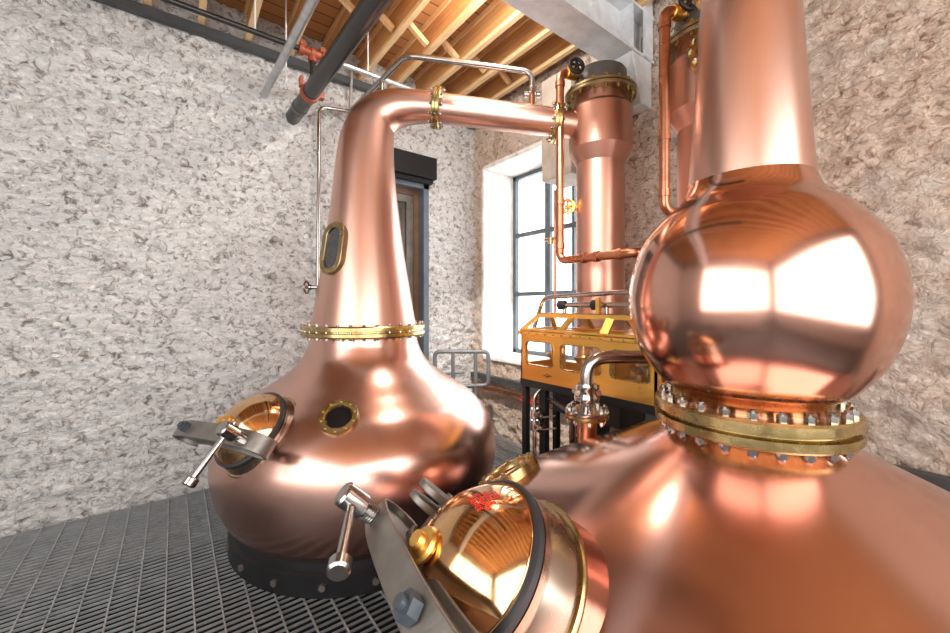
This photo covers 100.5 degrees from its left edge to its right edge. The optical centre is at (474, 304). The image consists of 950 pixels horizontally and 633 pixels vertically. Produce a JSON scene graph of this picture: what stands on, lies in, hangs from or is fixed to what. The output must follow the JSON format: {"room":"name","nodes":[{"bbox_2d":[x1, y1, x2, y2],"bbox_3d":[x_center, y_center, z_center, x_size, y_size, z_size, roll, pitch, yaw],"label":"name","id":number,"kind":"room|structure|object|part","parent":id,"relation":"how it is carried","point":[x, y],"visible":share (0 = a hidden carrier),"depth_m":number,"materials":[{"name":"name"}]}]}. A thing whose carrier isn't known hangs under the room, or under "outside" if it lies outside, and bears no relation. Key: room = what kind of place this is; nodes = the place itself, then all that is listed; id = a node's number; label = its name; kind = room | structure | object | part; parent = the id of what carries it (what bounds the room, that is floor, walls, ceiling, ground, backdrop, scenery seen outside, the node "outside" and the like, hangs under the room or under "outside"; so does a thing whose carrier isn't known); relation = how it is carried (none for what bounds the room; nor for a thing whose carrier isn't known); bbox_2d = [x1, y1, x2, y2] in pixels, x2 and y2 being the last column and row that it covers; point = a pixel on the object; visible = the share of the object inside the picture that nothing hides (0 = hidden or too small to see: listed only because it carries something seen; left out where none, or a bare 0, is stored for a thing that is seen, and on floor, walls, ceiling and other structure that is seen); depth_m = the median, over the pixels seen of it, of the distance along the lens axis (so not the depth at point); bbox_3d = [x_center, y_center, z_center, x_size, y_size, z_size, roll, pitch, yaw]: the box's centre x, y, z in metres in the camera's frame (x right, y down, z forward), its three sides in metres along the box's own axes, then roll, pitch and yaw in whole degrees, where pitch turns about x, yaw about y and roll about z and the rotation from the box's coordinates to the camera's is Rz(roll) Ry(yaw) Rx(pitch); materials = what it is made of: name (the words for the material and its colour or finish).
{"room":"processing plant","nodes":[
{"label":"processing plant","id":0,"kind":"room"},
{"bbox_2d":[0,0,475,605],"bbox_3d":[-2.312,-0.240,3.504,5.960,4.920,0.101,0,0,-37],"label":"wall","id":1,"kind":"structure","parent":0,"point":[148,177],"depth_m":3.22,"materials":[{"name":"stone"}]},
{"bbox_2d":[267,236,278,279],"bbox_3d":[-1.904,-0.438,3.715,0.073,0.405,0.180,0,0,-37],"label":"stone","id":2,"kind":"object","parent":1,"relation":"attached to","point":[273,239],"depth_m":3.65,"materials":[{"name":"white stone"}]},
{"bbox_2d":[93,0,475,129],"bbox_3d":[-2.267,-2.350,3.446,5.760,0.070,0.070,0,0,-37],"label":"trim","id":3,"kind":"structure","parent":1,"relation":"attached to","point":[130,6],"depth_m":3.42,"materials":[{"name":"grey metal"}]},
{"bbox_2d":[261,0,318,98],"bbox_3d":[-0.919,-1.847,2.316,0.058,0.333,3.604,0,0,-37],"label":"conduit","id":4,"kind":"object","parent":1,"relation":"attached to","point":[309,6],"visible":1,"depth_m":2.83,"materials":[{"name":"metal"}]},
{"bbox_2d":[286,0,392,124],"bbox_3d":[-0.654,-1.770,2.392,0.146,0.296,3.806,0,0,-37],"label":"drain pipe","id":5,"kind":"object","parent":1,"relation":"attached to","point":[366,13],"visible":0.99,"depth_m":2.71,"materials":[{"name":"black plastic"}]},
{"bbox_2d":[299,75,324,103],"bbox_3d":[-1.406,-1.839,3.403,0.200,0.191,0.067,0,0,-37],"label":"clamp","id":6,"kind":"object","parent":5,"relation":"attached to","point":[321,97],"visible":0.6,"depth_m":3.37,"materials":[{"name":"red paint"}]},
{"bbox_2d":[394,148,436,359],"bbox_3d":[-0.953,-0.072,4.551,0.990,3.345,0.360,0,0,-37],"label":"door","id":7,"kind":"structure","parent":1,"relation":"in","point":[414,172],"depth_m":4.75,"materials":[{"name":"grey metal"}]},
{"bbox_3d":[-1.015,0.100,4.624,0.760,3.000,0.070,0,0,-37],"label":"frame","id":8,"kind":"part","parent":7,"relation":"part of","materials":[{"name":"brown wood"}]},
{"bbox_3d":[-0.990,0.070,4.592,0.900,3.060,0.250,0,0,-37],"label":"frame","id":9,"kind":"part","parent":7,"relation":"part of","materials":[{"name":"grey metal"}]},
{"bbox_2d":[0,466,498,632],"bbox_3d":[-0.656,1.690,1.260,5.840,0.119,3.280,0,0,-37],"label":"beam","id":10,"kind":"structure","parent":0,"point":[498,466],"depth_m":2.24,"materials":[{"name":"grey metal"}]},
{"bbox_2d":[0,435,538,632],"bbox_3d":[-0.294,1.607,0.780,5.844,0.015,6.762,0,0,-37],"label":"floor","id":11,"kind":"structure","parent":0,"point":[195,497],"depth_m":2.34,"materials":[{"name":"metal"}]},
{"bbox_2d":[172,88,494,598],"bbox_3d":[-0.916,-0.026,2.999,2.175,3.252,2.007,0,0,-37],"label":"pot still","id":12,"kind":"object","parent":11,"relation":"on","point":[363,405],"visible":0.95,"depth_m":2.38,"materials":[{"name":"orange metal"}]},
{"bbox_3d":[-1.305,0.701,2.271,0.324,0.334,0.414,0,0,-37],"label":"manway door","id":13,"kind":"part","parent":12,"relation":"part of","materials":[{"name":"gold metal"}]},
{"bbox_3d":[-1.000,-0.401,2.786,0.136,0.297,0.057,0,0,30],"label":"sight glass","id":14,"kind":"part","parent":12,"relation":"part of","materials":[{"name":"grey glass"}]},
{"bbox_3d":[-0.988,-0.397,2.807,0.216,0.392,0.147,0,0,30],"label":"sight glass frame","id":15,"kind":"part","parent":12,"relation":"part of","materials":[{"name":"brown metal"}]},
{"bbox_3d":[-0.782,0.651,2.273,0.142,0.112,0.126,0,0,-37],"label":"port glass","id":16,"kind":"part","parent":12,"relation":"part of","materials":[{"name":"black glass"}]},
{"bbox_2d":[428,85,577,143],"bbox_3d":[0.263,-1.464,3.050,1.238,0.423,0.312,0,0,0],"label":"lyne arm","id":17,"kind":"object","parent":12,"relation":"attached to","point":[450,109],"visible":0.88,"depth_m":2.96},
{"bbox_2d":[316,53,540,291],"bbox_3d":[-0.590,-1.278,3.413,2.262,2.556,0.567,0,0,32],"label":"tube","id":18,"kind":"object","parent":17,"relation":"attached to","point":[531,91],"visible":0.89,"depth_m":3.21,"materials":[{"name":"silver metal"}]},
{"bbox_3d":[-0.812,-1.813,3.439,0.036,0.300,0.035,0,0,-37],"label":"drop leg","id":19,"kind":"part","parent":18,"relation":"part of","materials":[{"name":"silver metal"}]},
{"bbox_3d":[0.393,-1.626,3.050,0.035,0.044,0.043,0,0,0],"label":"union knob","id":20,"kind":"part","parent":18,"relation":"part of","materials":[{"name":"silver metal"}]},
{"bbox_3d":[0.488,-1.626,3.050,0.035,0.044,0.043,0,0,0],"label":"union knob","id":21,"kind":"part","parent":18,"relation":"part of","materials":[{"name":"silver metal"}]},
{"bbox_2d":[433,349,489,395],"bbox_3d":[-0.142,1.036,4.199,0.613,1.127,0.044,0,0,0],"label":"guard rail","id":22,"kind":"object","parent":11,"relation":"on","point":[452,352],"visible":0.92,"depth_m":4.18,"materials":[{"name":"grey metal"}]},
{"bbox_3d":[-0.233,1.050,4.198,0.040,1.100,0.040,0,0,-37],"label":"post","id":23,"kind":"part","parent":22,"relation":"part of","materials":[{"name":"grey metal"}]},
{"bbox_3d":[-0.270,0.728,4.198,0.315,0.053,0.028,0,0,0],"label":"rail","id":24,"kind":"part","parent":22,"relation":"part of","materials":[{"name":"grey metal"}]},
{"bbox_3d":[0.006,1.050,4.200,0.040,1.100,0.040,0,0,-37],"label":"post","id":25,"kind":"part","parent":22,"relation":"part of","materials":[{"name":"grey metal"}]},
{"bbox_2d":[530,389,566,455],"bbox_3d":[0.504,1.080,2.443,0.114,1.040,0.599,0,0,-15],"label":"drain pipe","id":26,"kind":"object","parent":11,"relation":"on","point":[536,416],"visible":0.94,"depth_m":2.66,"materials":[{"name":"silver metal"}]},
{"bbox_2d":[544,190,555,318],"bbox_3d":[0.742,0.250,3.817,0.056,2.700,0.180,0,0,-37],"label":"tube","id":27,"kind":"object","parent":11,"relation":"on","point":[552,240],"visible":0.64,"depth_m":3.77,"materials":[{"name":"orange metal"}]},
{"bbox_2d":[544,236,555,244],"bbox_3d":[0.742,-0.623,3.817,0.056,0.066,0.180,0,0,-37],"label":"tap","id":28,"kind":"object","parent":27,"relation":"on","point":[552,240],"depth_m":3.80,"materials":[{"name":"gold metal"}]},
{"bbox_2d":[569,421,572,443],"bbox_3d":[0.681,1.088,2.797,0.028,1.024,0.027,0,0,-37],"label":"conduit","id":29,"kind":"object","parent":11,"relation":"on","point":[571,422],"visible":0.02,"depth_m":2.79,"materials":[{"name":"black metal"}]},
{"bbox_2d":[574,425,576,441],"bbox_3d":[0.716,1.088,2.793,0.028,1.024,0.027,0,0,-37],"label":"conduit","id":30,"kind":"object","parent":11,"relation":"on","point":[575,427],"visible":0.02,"depth_m":2.78,"materials":[{"name":"silver metal"}]},
{"bbox_2d":[518,298,665,454],"bbox_3d":[0.781,0.777,2.556,0.419,1.645,1.050,0,0,-37],"label":"spirit safe","id":31,"kind":"object","parent":11,"relation":"on","point":[628,390],"visible":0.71,"depth_m":2.54,"materials":[{"name":"gold metal"}]},
{"bbox_3d":[0.366,1.087,2.840,0.040,1.025,0.040,0,0,-37],"label":"stand leg","id":32,"kind":"part","parent":31,"relation":"part of","materials":[{"name":"black paint"}]},
{"bbox_3d":[0.484,0.365,2.953,0.375,0.320,0.012,0,0,-37],"label":"panel","id":33,"kind":"part","parent":31,"relation":"part of","materials":[{"name":"gold metal"}]},
{"bbox_3d":[0.473,1.087,2.699,0.040,1.025,0.055,0,0,-37],"label":"stand leg","id":34,"kind":"part","parent":31,"relation":"part of","materials":[{"name":"black paint"}]},
{"bbox_2d":[546,352,564,359],"bbox_3d":[0.578,0.428,2.826,0.132,0.165,0.132,0,0,-37],"label":"bowl","id":35,"kind":"object","parent":31,"relation":"on","point":[549,354],"depth_m":2.81,"materials":[{"name":"gold metal"}]},
{"bbox_3d":[0.625,1.087,3.036,0.040,1.025,0.040,0,0,-37],"label":"stand leg","id":36,"kind":"part","parent":31,"relation":"part of","materials":[{"name":"black paint"}]},
{"bbox_3d":[0.614,0.390,2.853,0.114,0.242,0.023,0,0,-37],"label":"spout","id":37,"kind":"part","parent":31,"relation":"part of","materials":[{"name":"gold metal"}]},
{"bbox_3d":[0.784,0.128,2.558,0.404,0.132,1.041,0,0,-37],"label":"roof frame","id":38,"kind":"part","parent":31,"relation":"part of","materials":[{"name":"gold metal"}]},
{"bbox_3d":[0.784,0.196,2.558,0.411,0.026,1.050,0,0,-37],"label":"cornice","id":39,"kind":"part","parent":31,"relation":"part of","materials":[{"name":"gold metal"}]},
{"bbox_2d":[573,356,588,367],"bbox_3d":[0.723,0.428,2.635,0.132,0.165,0.132,0,0,-37],"label":"bowl","id":40,"kind":"object","parent":31,"relation":"on","point":[580,360],"depth_m":2.61,"materials":[{"name":"gold metal"}]},
{"bbox_3d":[0.759,0.390,2.662,0.114,0.242,0.023,0,0,-37],"label":"spout","id":41,"kind":"part","parent":31,"relation":"part of","materials":[{"name":"gold metal"}]},
{"bbox_3d":[0.640,0.365,2.448,0.012,0.320,1.004,0,0,-37],"label":"panel","id":42,"kind":"part","parent":31,"relation":"part of","materials":[{"name":"gold metal"}]},
{"bbox_3d":[0.773,0.005,2.474,0.025,0.100,0.025,0,0,-37],"label":"roof post","id":43,"kind":"part","parent":31,"relation":"part of","materials":[{"name":"gold metal"}]},
{"bbox_3d":[0.929,0.365,2.668,0.012,0.320,1.004,0,0,-37],"label":"panel","id":44,"kind":"part","parent":31,"relation":"part of","materials":[{"name":"gold metal"}]},
{"bbox_2d":[626,364,648,381],"bbox_3d":[0.959,0.428,2.324,0.132,0.165,0.132,0,0,-37],"label":"bowl","id":45,"kind":"object","parent":31,"relation":"on","point":[638,369],"depth_m":2.30,"materials":[{"name":"gold metal"}]},
{"bbox_3d":[0.995,0.390,2.351,0.114,0.242,0.023,0,0,-37],"label":"spout","id":46,"kind":"part","parent":31,"relation":"part of","materials":[{"name":"gold metal"}]},
{"bbox_3d":[1.085,0.365,2.163,0.375,0.320,0.012,0,0,-37],"label":"panel","id":47,"kind":"part","parent":31,"relation":"part of","materials":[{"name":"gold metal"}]},
{"bbox_2d":[564,60,636,434],"bbox_3d":[0.971,-0.095,3.068,0.532,3.390,0.532,0,0,-37],"label":"condenser","id":48,"kind":"object","parent":11,"relation":"on","point":[601,142],"visible":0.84,"depth_m":2.90,"materials":[{"name":"orange metal"}]},
{"bbox_2d":[555,57,640,263],"bbox_3d":[1.148,-1.053,2.955,0.895,1.520,0.686,0,0,-37],"label":"copper pipe","id":49,"kind":"object","parent":48,"relation":"attached to","point":[573,72],"visible":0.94,"depth_m":2.92,"materials":[{"name":"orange metal"}]},
{"bbox_3d":[0.997,1.177,3.256,0.050,0.845,0.050,0,0,-37],"label":"stand leg","id":50,"kind":"part","parent":48,"relation":"part of","materials":[{"name":"black paint"}]},
{"bbox_3d":[0.946,1.177,2.880,0.050,0.845,0.050,0,0,-37],"label":"stand leg","id":51,"kind":"part","parent":48,"relation":"part of","materials":[{"name":"black paint"}]},
{"bbox_2d":[326,0,949,632],"bbox_3d":[0.968,-0.007,1.434,2.652,3.214,2.534,0,0,-37],"label":"pot still","id":52,"kind":"object","parent":11,"relation":"on","point":[771,298],"visible":1,"depth_m":1.12,"materials":[{"name":"orange metal"}]},
{"bbox_3d":[-0.012,0.684,1.073,0.324,0.324,0.424,0,0,-37],"label":"manway door","id":53,"kind":"part","parent":52,"relation":"part of","materials":[{"name":"gold metal"}]},
{"bbox_3d":[0.159,0.800,1.865,0.195,0.114,0.181,0,0,-37],"label":"port glass","id":54,"kind":"part","parent":52,"relation":"part of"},
{"bbox_2d":[565,350,648,427],"bbox_3d":[0.924,0.421,2.126,0.932,0.372,0.237,0,0,-15],"label":"pipe","id":55,"kind":"object","parent":52,"relation":"on","point":[586,392],"visible":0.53,"depth_m":2.01,"materials":[{"name":"metal"}]},
{"bbox_2d":[686,0,700,73],"bbox_3d":[1.273,-1.448,2.044,0.296,0.393,0.639,0,0,24],"label":"lyne arm","id":56,"kind":"object","parent":52,"relation":"attached to","point":[692,50],"visible":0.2,"depth_m":2.18},
{"bbox_3d":[1.015,-0.050,1.470,0.828,0.820,0.828,0,0,-37],"label":"bulb","id":57,"kind":"part","parent":52,"relation":"part of","materials":[{"name":"orange metal"}]},
{"bbox_2d":[215,0,524,85],"bbox_3d":[-0.247,-2.720,1.118,6.560,0.040,7.480,0,0,-37],"label":"ceiling","id":58,"kind":"structure","parent":0,"point":[325,12],"depth_m":3.72,"materials":[{"name":"brown wood"}]},
{"bbox_2d":[144,0,151,6],"bbox_3d":[-0.642,-2.550,0.564,0.056,0.299,6.675,0,0,-37],"label":"joist","id":59,"kind":"object","parent":58,"relation":"attached to","point":[146,2],"visible":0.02,"depth_m":3.13,"materials":[{"name":"brown wood"}]},
{"bbox_2d":[197,0,206,24],"bbox_3d":[-0.363,-2.550,0.776,0.056,0.299,6.675,0,0,-37],"label":"joist","id":60,"kind":"object","parent":58,"relation":"attached to","point":[202,3],"visible":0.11,"depth_m":3.20,"materials":[{"name":"brown wood"}]},
{"bbox_2d":[243,0,262,41],"bbox_3d":[-0.085,-2.550,0.988,0.056,0.299,6.675,0,0,-37],"label":"joist","id":61,"kind":"object","parent":58,"relation":"attached to","point":[248,11],"visible":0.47,"depth_m":3.40,"materials":[{"name":"brown wood"}]},
{"bbox_2d":[254,0,255,28],"bbox_3d":[-1.720,-2.428,3.089,0.013,0.545,0.013,0,0,-15],"label":"rod","id":62,"kind":"object","parent":58,"relation":"hanging from","point":[254,0],"visible":1,"depth_m":3.08,"materials":[{"name":"white paint"}]},
{"bbox_2d":[160,0,414,88],"bbox_3d":[-2.217,-2.041,2.711,4.750,0.318,0.089,0,0,-37],"label":"pipe","id":63,"kind":"object","parent":62,"relation":"hanging from","point":[312,53],"visible":0.73,"depth_m":3.19,"materials":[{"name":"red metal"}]},
{"bbox_2d":[285,0,286,89],"bbox_3d":[-1.622,-2.275,3.390,0.013,0.850,0.013,0,0,-15],"label":"rod","id":64,"kind":"object","parent":58,"relation":"hanging from","point":[285,0],"visible":0.84,"depth_m":3.39,"materials":[{"name":"white paint"}]},
{"bbox_2d":[287,0,313,55],"bbox_3d":[0.194,-2.550,1.199,0.056,0.299,6.675,0,0,-37],"label":"joist","id":65,"kind":"object","parent":58,"relation":"attached to","point":[298,5],"visible":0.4,"depth_m":3.59,"materials":[{"name":"brown wood"}]},
{"bbox_2d":[322,0,358,50],"bbox_3d":[0.472,-2.550,1.411,0.056,0.299,6.675,0,0,-37],"label":"joist","id":66,"kind":"object","parent":58,"relation":"attached to","point":[343,14],"visible":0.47,"depth_m":3.72,"materials":[{"name":"brown wood"}]},
{"bbox_2d":[339,0,354,12],"bbox_3d":[-1.127,-2.550,3.226,0.314,0.218,0.045,0,0,-37],"label":"strut","id":67,"kind":"object","parent":66,"relation":"attached to","point":[347,4],"visible":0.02,"depth_m":3.27,"materials":[{"name":"brown wood"}]},
{"bbox_2d":[367,32,368,70],"bbox_3d":[-0.987,-2.428,3.646,0.013,0.545,0.013,0,0,-15],"label":"rod","id":68,"kind":"object","parent":58,"relation":"hanging from","point":[368,32],"visible":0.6,"depth_m":3.64,"materials":[{"name":"white paint"}]},
{"bbox_2d":[355,0,429,80],"bbox_3d":[0.751,-2.550,1.623,0.056,0.299,6.675,0,0,-37],"label":"joist","id":69,"kind":"object","parent":58,"relation":"attached to","point":[401,13],"visible":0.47,"depth_m":3.64,"materials":[{"name":"brown wood"}]},
{"bbox_2d":[379,13,394,31],"bbox_3d":[-0.848,-2.550,3.438,0.314,0.218,0.045,0,0,-37],"label":"strut","id":70,"kind":"object","parent":69,"relation":"attached to","point":[388,24],"visible":0.56,"depth_m":3.48,"materials":[{"name":"brown wood"}]},
{"bbox_2d":[386,0,485,88],"bbox_3d":[1.030,-2.550,1.835,0.056,0.299,6.675,0,0,-37],"label":"joist","id":71,"kind":"object","parent":58,"relation":"attached to","point":[450,15],"visible":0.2,"depth_m":3.65,"materials":[{"name":"brown wood"}]},
{"bbox_2d":[408,22,428,46],"bbox_3d":[-0.569,-2.550,3.649,0.314,0.218,0.045,0,0,-37],"label":"strut","id":72,"kind":"object","parent":71,"relation":"attached to","point":[415,31],"visible":0.64,"depth_m":3.67,"materials":[{"name":"brown wood"}]},
{"bbox_2d":[413,0,523,90],"bbox_3d":[1.308,-2.550,2.046,0.056,0.299,6.675,0,0,-37],"label":"joist","id":73,"kind":"object","parent":58,"relation":"attached to","point":[494,20],"visible":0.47,"depth_m":3.77,"materials":[{"name":"brown wood"}]},
{"bbox_2d":[441,40,459,58],"bbox_3d":[-0.291,-2.550,3.861,0.314,0.218,0.045,0,0,-37],"label":"strut","id":74,"kind":"object","parent":73,"relation":"attached to","point":[445,44],"visible":0.5,"depth_m":3.88,"materials":[{"name":"brown wood"}]},
{"bbox_2d":[441,15,552,94],"bbox_3d":[1.587,-2.550,2.258,0.056,0.299,6.675,0,0,-37],"label":"joist","id":75,"kind":"object","parent":58,"relation":"attached to","point":[526,33],"visible":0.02,"depth_m":3.97,"materials":[{"name":"brown wood"}]},
{"bbox_2d":[471,56,486,73],"bbox_3d":[-0.012,-2.550,4.073,0.314,0.218,0.045,0,0,-37],"label":"strut","id":76,"kind":"object","parent":75,"relation":"attached to","point":[475,58],"visible":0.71,"depth_m":4.08,"materials":[{"name":"brown wood"}]},
{"bbox_2d":[467,0,653,98],"bbox_3d":[1.866,-2.550,2.470,0.056,0.299,6.675,0,0,-37],"label":"joist","id":77,"kind":"object","parent":58,"relation":"attached to","point":[553,48],"visible":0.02,"depth_m":4.12,"materials":[{"name":"brown wood"}]},
{"bbox_2d":[498,71,511,84],"bbox_3d":[0.267,-2.550,4.285,0.314,0.218,0.045,0,0,-37],"label":"strut","id":78,"kind":"object","parent":77,"relation":"attached to","point":[504,76],"visible":0.43,"depth_m":4.32,"materials":[{"name":"brown wood"}]},
{"bbox_2d":[397,202,404,255],"bbox_3d":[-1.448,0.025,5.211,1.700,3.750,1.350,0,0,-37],"label":"window pane","id":79,"kind":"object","parent":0,"point":[401,206],"depth_m":6.10,"materials":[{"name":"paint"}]},
{"bbox_2d":[532,289,628,326],"bbox_3d":[0.879,0.041,2.689,0.286,0.293,1.130,0,0,-37],"label":"tube","id":80,"kind":"object","parent":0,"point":[626,291],"visible":0.5,"depth_m":2.69,"materials":[{"name":"silver metal"}]},
{"bbox_2d":[471,0,949,475],"bbox_3d":[2.242,-0.240,2.759,0.651,4.920,6.880,0,0,-37],"label":"wall","id":81,"kind":"structure","parent":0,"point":[879,70],"depth_m":2.26,"materials":[{"name":"stone"}]},
{"bbox_2d":[477,387,552,409],"bbox_3d":[1.389,1.055,3.254,0.028,0.028,4.700,0,0,-37],"label":"pipe","id":82,"kind":"object","parent":81,"relation":"attached to","point":[480,388],"visible":0.02,"depth_m":4.62,"materials":[{"name":"orange metal"}]},
{"bbox_2d":[513,167,575,360],"bbox_3d":[1.098,-0.545,4.653,0.060,2.370,1.840,0,0,-37],"label":"window","id":83,"kind":"structure","parent":81,"relation":"attached to","point":[548,230],"depth_m":4.90,"materials":[{"name":"grey metal"}]},
{"bbox_2d":[471,380,640,424],"bbox_3d":[1.389,0.995,3.254,0.040,0.040,4.700,0,0,-37],"label":"pipe","id":84,"kind":"object","parent":81,"relation":"attached to","point":[472,381],"visible":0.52,"depth_m":4.56,"materials":[{"name":"orange metal"}]},
{"bbox_2d":[542,73,575,187],"bbox_3d":[0.875,-1.645,3.724,0.340,0.950,0.350,0,0,-37],"label":"service boxing","id":85,"kind":"object","parent":81,"relation":"attached to","point":[548,86],"visible":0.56,"depth_m":3.67,"materials":[{"name":"white paint"}]},
{"bbox_2d":[615,1,653,115],"bbox_3d":[1.292,-2.165,3.268,0.287,1.070,0.260,0,0,-37],"label":"beam bearing","id":86,"kind":"structure","parent":81,"relation":"attached to","point":[638,68],"depth_m":3.20,"materials":[{"name":"white galvanised steel"}]},
{"bbox_2d":[502,0,653,65],"bbox_3d":[-0.851,-2.201,1.665,5.860,0.392,0.250,0,0,-37],"label":"ceiling beam","id":87,"kind":"structure","parent":86,"relation":"on","point":[602,29],"depth_m":2.97,"materials":[{"name":"white paint"}]},
{"bbox_2d":[670,8,699,207],"bbox_3d":[1.552,-0.625,2.523,0.776,2.330,0.532,0,0,-37],"label":"condenser","id":88,"kind":"object","parent":81,"relation":"attached to","point":[682,79],"visible":0.19,"depth_m":2.39,"materials":[{"name":"orange metal"}]},
{"bbox_2d":[658,0,696,215],"bbox_3d":[1.207,-1.166,2.324,0.234,1.293,0.157,0,0,-19],"label":"copper pipe","id":89,"kind":"object","parent":88,"relation":"attached to","point":[679,12],"visible":0.91,"depth_m":2.31,"materials":[{"name":"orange metal"}]},
{"bbox_2d":[471,372,949,491],"bbox_3d":[1.399,0.902,3.274,0.070,0.065,4.720,0,0,-37],"label":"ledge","id":90,"kind":"object","parent":81,"relation":"attached to","point":[942,481],"visible":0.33,"depth_m":2.12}
]}

